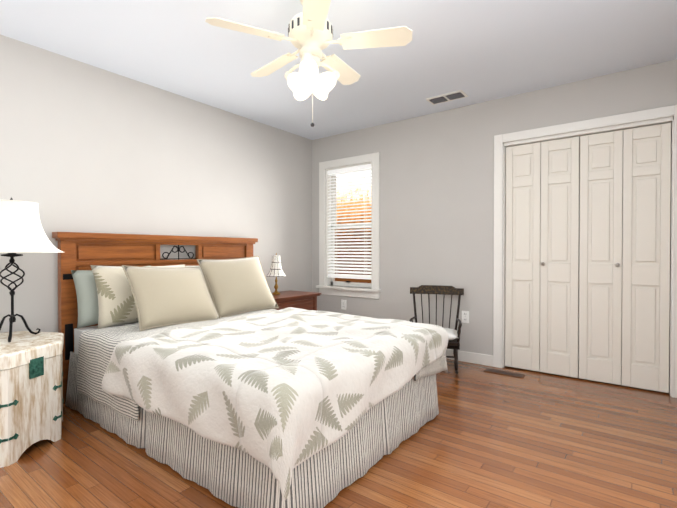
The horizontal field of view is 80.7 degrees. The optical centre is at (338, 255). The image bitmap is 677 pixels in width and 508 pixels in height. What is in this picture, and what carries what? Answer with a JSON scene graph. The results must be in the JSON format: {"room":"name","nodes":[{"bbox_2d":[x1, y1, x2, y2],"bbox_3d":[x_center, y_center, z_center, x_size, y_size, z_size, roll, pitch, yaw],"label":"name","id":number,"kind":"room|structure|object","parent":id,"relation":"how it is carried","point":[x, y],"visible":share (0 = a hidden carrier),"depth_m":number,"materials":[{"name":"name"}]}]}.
{"room":"bedroom","nodes":[
{"label":"bedroom","id":0,"kind":"room"},
{"bbox_2d":[0,35,311,332],"bbox_3d":[-1.726,-0.196,3.241,0.140,2.440,4.730,0,1,37],"label":"wall","id":1,"kind":"structure","parent":0,"point":[86,148],"depth_m":3.20,"materials":[{"name":"paint"}]},
{"bbox_2d":[0,359,676,507],"bbox_3d":[0.204,1.083,2.333,4.330,0.100,5.590,0,1,37],"label":"floor","id":2,"kind":"structure","parent":0,"point":[529,439],"depth_m":2.01,"materials":[{"name":"brown wood"}]},
{"bbox_2d":[0,331,63,467],"bbox_3d":[-1.937,0.760,2.175,0.772,0.550,0.772,0,1,37],"label":"trunk","id":3,"kind":"object","parent":2,"relation":"on","point":[31,389],"visible":1,"depth_m":2.08,"materials":[{"name":"white wood"}]},
{"bbox_2d":[0,197,64,341],"bbox_3d":[-1.893,0.072,2.310,0.505,0.820,0.505,0,1,37],"label":"table lamp","id":4,"kind":"object","parent":3,"relation":"on","point":[21,230],"visible":1,"depth_m":2.25,"materials":[{"name":"white fabric"}]},
{"bbox_2d":[52,232,447,507],"bbox_3d":[-0.556,0.433,2.772,2.271,1.190,1.816,0,1,37],"label":"bed","id":5,"kind":"object","parent":2,"relation":"on","point":[213,370],"visible":1,"depth_m":2.08,"materials":[{"name":"white fabric"}]},
{"bbox_2d":[101,307,447,500],"bbox_3d":[-0.376,0.647,2.498,1.650,0.414,1.592,0,1,37],"label":"comforter","id":6,"kind":"object","parent":5,"relation":"on","point":[274,396],"depth_m":1.86,"materials":[{"name":"white fabric"}]},
{"bbox_2d":[272,290,321,310],"bbox_3d":[-0.620,0.710,4.094,0.465,0.610,0.840,0,1,37],"label":"nightstand","id":7,"kind":"object","parent":2,"relation":"on","point":[297,299],"visible":0.23,"depth_m":4.09,"materials":[{"name":"brown wood"}]},
{"bbox_2d":[266,253,285,294],"bbox_3d":[-0.647,0.187,4.140,0.210,0.430,0.210,0,1,37],"label":"lamp","id":8,"kind":"object","parent":7,"relation":"on","point":[276,270],"visible":1,"depth_m":4.10,"materials":[{"name":"white fabric"}]},
{"bbox_2d":[409,285,463,373],"bbox_3d":[0.872,0.649,3.588,0.500,0.716,0.648,0,1,16],"label":"rocking chair","id":9,"kind":"object","parent":2,"relation":"on","point":[453,339],"visible":0.65,"depth_m":3.75,"materials":[{"name":"black painted wood"}]},
{"bbox_2d":[484,368,524,377],"bbox_3d":[1.434,1.018,3.452,0.320,0.008,0.110,0,1,37],"label":"floor vent","id":10,"kind":"object","parent":2,"relation":"in","point":[506,373],"visible":1,"depth_m":3.43,"materials":[{"name":"brown metal"}]},
{"bbox_2d":[0,0,676,139],"bbox_3d":[0.204,-1.457,2.306,4.330,0.100,5.590,0,1,37],"label":"ceiling","id":11,"kind":"structure","parent":0,"point":[478,51],"depth_m":2.70,"materials":[{"name":"white paint"}]},
{"bbox_2d":[205,0,411,126],"bbox_3d":[-0.154,-1.042,2.163,1.023,0.726,1.023,0,1,37],"label":"fan","id":12,"kind":"object","parent":11,"relation":"hanging from","point":[310,33],"visible":1,"depth_m":2.07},
{"bbox_2d":[426,90,467,104],"bbox_3d":[0.971,-1.413,3.576,0.330,0.015,0.170,0,1,37],"label":"ceiling vent","id":13,"kind":"object","parent":11,"relation":"in","point":[450,96],"visible":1,"depth_m":3.55,"materials":[{"name":"white metal"}]},
{"bbox_2d":[312,59,676,354],"bbox_3d":[1.330,-0.202,3.807,4.050,2.440,0.140,0,1,37],"label":"wall","id":14,"kind":"structure","parent":0,"point":[437,198],"depth_m":3.89,"materials":[{"name":"paint"}]},
{"bbox_2d":[341,300,345,309],"bbox_3d":[0.060,0.579,4.681,0.070,0.114,0.010,0,1,37],"label":"electrical outlet","id":15,"kind":"object","parent":14,"relation":"attached to","point":[343,304],"visible":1,"depth_m":4.68,"materials":[{"name":"white plastic"}]},
{"bbox_2d":[316,152,380,298],"bbox_3d":[0.140,-0.329,4.673,0.891,1.611,0.208,0,1,37],"label":"window","id":16,"kind":"structure","parent":14,"relation":"in","point":[325,280],"depth_m":4.68,"materials":[{"name":"white wood"}]},
{"bbox_2d":[327,164,370,279],"bbox_3d":[0.131,-0.379,4.660,0.635,1.295,0.065,0,1,37],"label":"window blinds","id":17,"kind":"object","parent":16,"relation":"attached to","point":[336,172],"visible":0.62,"depth_m":4.66,"materials":[{"name":"white plastic"}]},
{"bbox_2d":[462,311,468,322],"bbox_3d":[1.213,0.588,3.809,0.070,0.114,0.010,0,1,37],"label":"electrical outlet","id":18,"kind":"object","parent":14,"relation":"attached to","point":[465,316],"visible":1,"depth_m":3.81,"materials":[{"name":"white plastic"}]},
{"bbox_2d":[445,349,492,366],"bbox_3d":[0.555,0.963,4.305,2.167,0.100,0.020,0,1,37],"label":"baseboard","id":19,"kind":"structure","parent":14,"relation":"attached to","point":[475,358],"depth_m":3.75,"materials":[{"name":"white wood"}]},
{"bbox_2d":[493,105,676,397],"bbox_3d":[1.991,-0.032,3.292,1.331,2.109,0.166,0,1,37],"label":"trim","id":20,"kind":"structure","parent":14,"relation":"attached to","point":[584,126],"depth_m":3.27,"materials":[{"name":"white wood"}]},
{"bbox_2d":[505,123,670,392],"bbox_3d":[1.970,0.018,3.265,1.151,1.987,0.080,0,1,37],"label":"closet doors","id":21,"kind":"structure","parent":14,"relation":"in","point":[600,295],"depth_m":3.22,"materials":[{"name":"beige paint"}]},
{"bbox_2d":[578,176,622,365],"bbox_3d":[2.237,-0.200,3.616,1.883,2.440,0.650,0,1,37],"label":"closet interior","id":22,"kind":"structure","parent":0,"point":[579,249],"depth_m":3.88,"materials":[{"name":"paint"}]},
{"label":"outside","id":23,"kind":"structure","parent":0,"visible":0},
{"bbox_2d":[335,170,370,282],"bbox_3d":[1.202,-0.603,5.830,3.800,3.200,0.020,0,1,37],"label":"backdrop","id":24,"kind":"structure","parent":23,"point":[366,198],"depth_m":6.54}
]}

